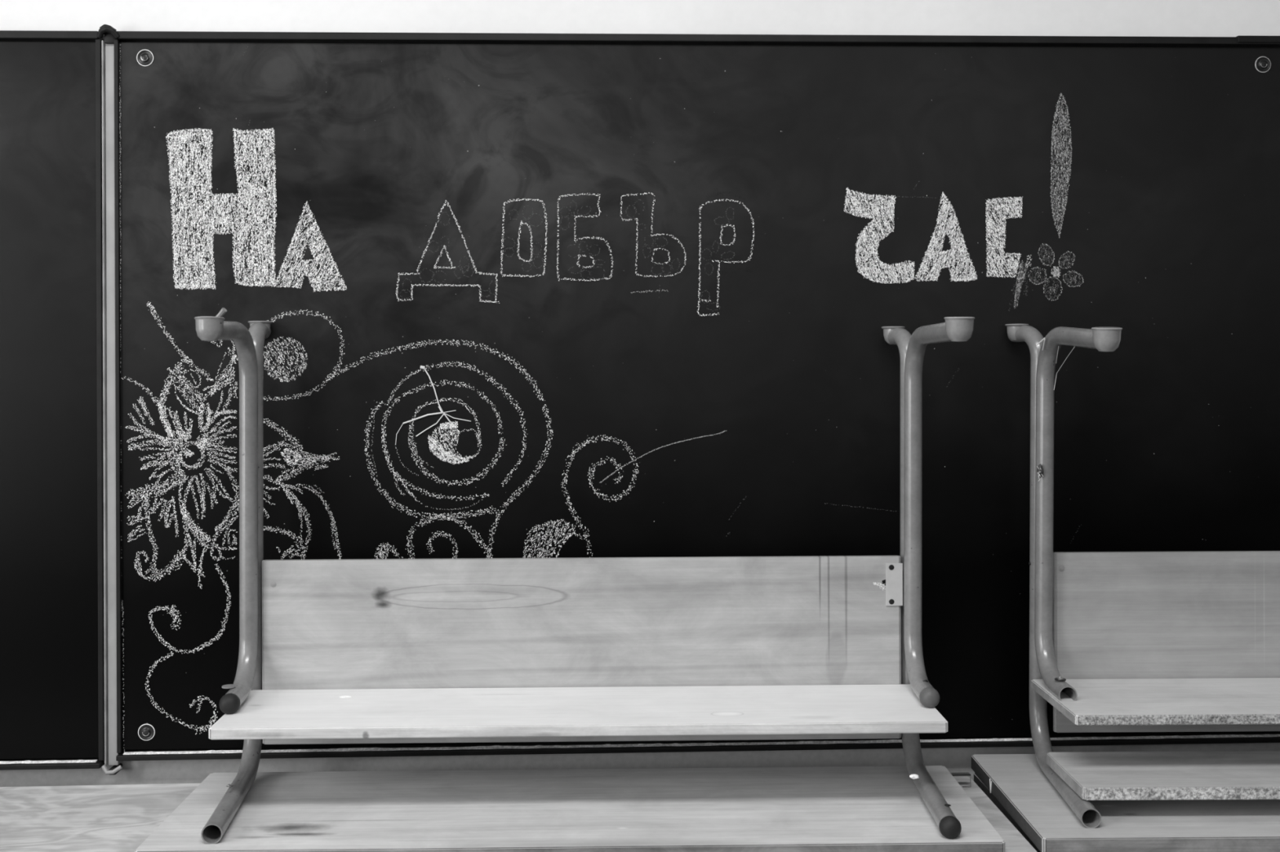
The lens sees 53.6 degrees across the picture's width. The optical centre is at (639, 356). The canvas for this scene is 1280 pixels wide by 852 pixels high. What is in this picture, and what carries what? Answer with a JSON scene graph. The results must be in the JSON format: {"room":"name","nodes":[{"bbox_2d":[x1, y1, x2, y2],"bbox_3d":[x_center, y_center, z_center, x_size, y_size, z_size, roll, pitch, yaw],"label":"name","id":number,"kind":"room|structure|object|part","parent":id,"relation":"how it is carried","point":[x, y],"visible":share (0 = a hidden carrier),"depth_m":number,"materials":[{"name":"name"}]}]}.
{"room":"classroom","nodes":[
{"label":"classroom","id":0,"kind":"room"},
{"bbox_2d":[0,0,1279,786],"bbox_3d":[0.716,-0.134,2.282,7.200,3.100,0.200,0,0,-2],"label":"wall","id":1,"kind":"structure","parent":0,"point":[1092,18],"depth_m":2.15,"materials":[{"name":"paint"}]},
{"bbox_2d":[0,31,104,770],"bbox_3d":[-1.487,0.073,2.081,1.195,1.216,0.037,0,0,-2],"label":"blackboard","id":2,"kind":"object","parent":1,"relation":"attached to","point":[52,651],"visible":0.88,"depth_m":2.10,"materials":[{"name":"paint"}]},
{"bbox_3d":[-1.485,0.676,2.081,1.191,0.008,0.037,0,0,-2],"label":"frame rail","id":3,"kind":"part","parent":2,"relation":"part of","materials":[{"name":"grey metal"}]},
{"bbox_3d":[-1.490,-0.528,2.083,1.191,0.012,0.033,0,0,-2],"label":"frame rail","id":4,"kind":"part","parent":2,"relation":"part of","materials":[{"name":"black metal"}]},
{"bbox_3d":[-0.894,0.071,2.107,0.008,1.192,0.029,0,0,-2],"label":"frame rail","id":5,"kind":"part","parent":2,"relation":"part of","materials":[{"name":"grey metal"}]},
{"bbox_2d":[97,24,122,774],"bbox_3d":[-0.875,0.071,2.101,0.038,1.239,0.042,0,0,-2],"label":"strip","id":6,"kind":"object","parent":1,"relation":"attached to","point":[109,33],"visible":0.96,"depth_m":2.10,"materials":[{"name":"grey metal"}]},
{"bbox_2d":[114,31,1279,760],"bbox_3d":[0.134,0.059,2.141,2.005,1.205,0.037,0,0,-2],"label":"blackboard","id":7,"kind":"object","parent":1,"relation":"attached to","point":[524,295],"visible":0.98,"depth_m":2.13,"materials":[{"name":"paint"}]},
{"bbox_3d":[-0.865,0.065,2.108,0.007,1.180,0.029,0,0,-2],"label":"frame rail","id":8,"kind":"part","parent":7,"relation":"part of","materials":[{"name":"black metal"}]},
{"bbox_3d":[-0.831,0.053,2.100,0.056,0.041,0.001,0,0,-2],"label":"chalk stem","id":9,"kind":"part","parent":7,"relation":"part of","materials":[{"name":"white"}]},
{"bbox_3d":[-0.763,-0.025,2.103,0.109,0.133,0.001,0,0,-2],"label":"chalk stem","id":10,"kind":"part","parent":7,"relation":"part of","materials":[{"name":"white"}]},
{"bbox_2d":[124,340,339,589],"bbox_3d":[-0.677,0.176,2.106,0.353,0.420,0.001,0,0,-2],"label":"flower","id":11,"kind":"object","parent":7,"relation":"on","point":[182,397],"depth_m":2.11,"materials":[{"name":"white"}]},
{"bbox_3d":[-0.535,0.280,2.111,0.077,0.137,0.001,0,0,-2],"label":"chalk stem","id":12,"kind":"part","parent":7,"relation":"part of","materials":[{"name":"white"}]},
{"bbox_3d":[0.127,-0.535,2.143,1.993,0.012,0.033,0,0,-2],"label":"frame rail","id":13,"kind":"part","parent":7,"relation":"part of","materials":[{"name":"black metal"}]},
{"bbox_3d":[0.132,0.658,2.141,1.993,0.008,0.037,0,0,-2],"label":"frame rail","id":14,"kind":"part","parent":7,"relation":"part of","materials":[{"name":"grey metal"}]},
{"bbox_2d":[1028,243,1084,301],"bbox_3d":[0.708,-0.144,2.157,0.097,0.098,0.001,0,0,-2],"label":"flower","id":15,"kind":"object","parent":7,"relation":"on","point":[1055,270],"depth_m":2.16,"materials":[{"name":"white"}]},
{"bbox_3d":[0.823,1.466,-0.428,7.200,0.100,5.224,0,0,-2],"label":"floor","id":16,"kind":"structure","parent":0,"visible":0},
{"bbox_2d":[0,783,199,851],"bbox_3d":[-1.264,1.058,1.847,1.197,0.731,0.466,0,0,-3],"label":"school desk","id":17,"kind":"object","parent":16,"relation":"on","point":[120,818],"visible":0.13,"depth_m":1.91,"materials":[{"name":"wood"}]},
{"bbox_2d":[953,777,1036,851],"bbox_3d":[-0.041,1.053,1.893,1.176,0.731,0.466,0,0,-2],"label":"school desk","id":18,"kind":"object","parent":16,"relation":"on","point":[1015,842],"visible":0.06,"depth_m":1.87,"materials":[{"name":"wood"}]},
{"bbox_2d":[133,307,1005,851],"bbox_3d":[-0.097,0.308,1.920,1.183,0.760,0.408,0,0,-1],"label":"school desk","id":19,"kind":"object","parent":18,"relation":"on","point":[788,647],"visible":1,"depth_m":2.00,"materials":[{"name":"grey wood"}]},
{"bbox_2d":[194,315,225,342],"bbox_3d":[-0.616,-0.039,1.811,0.042,0.035,0.042,0,-3,-1],"label":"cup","id":20,"kind":"object","parent":19,"relation":"on","point":[209,329],"depth_m":1.80,"materials":[{"name":"plastic"}]},
{"bbox_2d":[222,684,235,688],"bbox_3d":[-0.622,0.498,1.914,0.020,0.002,0.020,0,0,-35],"label":"washer","id":21,"kind":"object","parent":19,"relation":"in","point":[229,686],"depth_m":1.91,"materials":[{"name":"metal"}]},
{"bbox_2d":[247,320,272,331],"bbox_3d":[-0.626,-0.044,2.089,0.039,0.029,0.039,0,0,-1],"label":"cup","id":22,"kind":"object","parent":19,"relation":"on","point":[265,325],"depth_m":2.07,"materials":[{"name":"plastic"}]},
{"bbox_2d":[339,695,351,697],"bbox_3d":[-0.457,0.528,1.966,0.019,0.002,0.009,0,0,-2],"label":"crumb","id":23,"kind":"object","parent":19,"relation":"on","point":[342,696],"visible":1,"depth_m":1.96,"materials":[{"name":"white"}]},
{"bbox_2d":[208,684,947,739],"bbox_3d":[-0.087,0.535,1.915,1.058,0.016,0.210,0,0,-1],"label":"shelf","id":24,"kind":"object","parent":19,"relation":"attached to","point":[275,711],"depth_m":1.88,"materials":[{"name":"white wood"}]},
{"bbox_3d":[-0.091,0.468,2.027,1.021,0.292,0.012,0,0,-1],"label":"panel","id":25,"kind":"part","parent":19,"relation":"part of","materials":[{"name":"grey wood"}]},
{"bbox_2d":[880,326,905,343],"bbox_3d":[0.422,-0.036,2.113,0.039,0.029,0.039,0,0,-1],"label":"cup","id":26,"kind":"object","parent":19,"relation":"on","point":[888,331],"depth_m":2.10,"materials":[{"name":"plastic"}]},
{"bbox_3d":[0.407,0.365,2.028,0.027,0.068,0.002,0,0,-1],"label":"bracket plate","id":27,"kind":"part","parent":19,"relation":"part of","materials":[{"name":"white metal"}]},
{"bbox_2d":[909,773,919,779],"bbox_3d":[0.402,0.616,1.855,0.014,0.007,0.008,0,0,-2],"label":"crumb","id":28,"kind":"object","parent":19,"relation":"on","point":[913,776],"visible":1,"depth_m":1.85,"materials":[{"name":"white"}]},
{"bbox_2d":[944,316,974,342],"bbox_3d":[0.441,-0.037,1.748,0.042,0.035,0.042,0,2,-1],"label":"cup","id":29,"kind":"object","parent":19,"relation":"on","point":[957,329],"depth_m":1.73,"materials":[{"name":"plastic"}]},
{"bbox_2d":[950,772,971,786],"bbox_3d":[0.511,0.675,2.021,0.030,0.019,0.013,0,0,-2],"label":"metal clip","id":30,"kind":"object","parent":18,"relation":"on","point":[957,774],"visible":1,"depth_m":2.02,"materials":[{"name":"grey metal"}]},
{"bbox_2d":[973,773,1040,851],"bbox_3d":[1.145,1.048,1.937,1.176,0.731,0.464,0,0,-2],"label":"school desk","id":31,"kind":"object","parent":16,"relation":"on","point":[977,780],"visible":0.15,"depth_m":1.95,"materials":[{"name":"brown wood"}]},
{"bbox_2d":[971,324,1279,851],"bbox_3d":[1.141,0.312,1.950,1.186,0.740,0.415,0,0,0],"label":"school desk","id":32,"kind":"object","parent":31,"relation":"on","point":[1120,642],"visible":0.99,"depth_m":2.06,"materials":[{"name":"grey wood"}]},
{"bbox_2d":[1004,324,1028,341],"bbox_3d":[0.635,-0.041,2.134,0.039,0.029,0.039,0,0,0],"label":"cup","id":33,"kind":"object","parent":32,"relation":"on","point":[1015,331],"depth_m":2.12,"materials":[{"name":"plastic"}]},
{"bbox_2d":[1036,463,1043,481],"bbox_3d":[0.641,0.186,2.032,0.013,0.028,0.011,0,0,-2],"label":"husk","id":34,"kind":"object","parent":32,"relation":"attached to","point":[1040,469],"visible":1,"depth_m":2.03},
{"bbox_2d":[1036,337,1074,389],"bbox_3d":[0.650,0.012,1.966,0.035,0.084,0.120,0,0,-2],"label":"cobweb","id":35,"kind":"object","parent":32,"relation":"attached to","point":[1043,338],"visible":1,"depth_m":2.00},
{"bbox_2d":[1054,677,1066,681],"bbox_3d":[0.650,0.499,1.959,0.017,0.001,0.017,0,0,0],"label":"washer","id":36,"kind":"object","parent":32,"relation":"in","point":[1056,679],"depth_m":1.96,"materials":[{"name":"grey metal"}]},
{"bbox_2d":[1091,326,1122,352],"bbox_3d":[0.658,-0.024,1.785,0.042,0.035,0.042,0,3,0],"label":"cup","id":37,"kind":"object","parent":32,"relation":"on","point":[1104,339],"depth_m":1.77,"materials":[{"name":"plastic"}]},
{"bbox_2d":[1031,678,1279,725],"bbox_3d":[1.175,0.528,1.955,1.081,0.014,0.210,0,0,0],"label":"shelf","id":38,"kind":"object","parent":32,"relation":"attached to","point":[1095,701],"depth_m":1.93,"materials":[{"name":"grey wood"}]},
{"bbox_2d":[1046,751,1279,800],"bbox_3d":[1.155,0.621,1.886,1.050,0.018,0.165,0,0,0],"label":"board","id":39,"kind":"object","parent":32,"relation":"on","point":[1219,775],"visible":1,"depth_m":1.86,"materials":[{"name":"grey wood"}]},
{"bbox_3d":[1.184,0.463,2.067,1.021,0.292,0.012,0,0,0],"label":"panel","id":40,"kind":"part","parent":32,"relation":"part of","materials":[{"name":"grey wood"}]}
]}

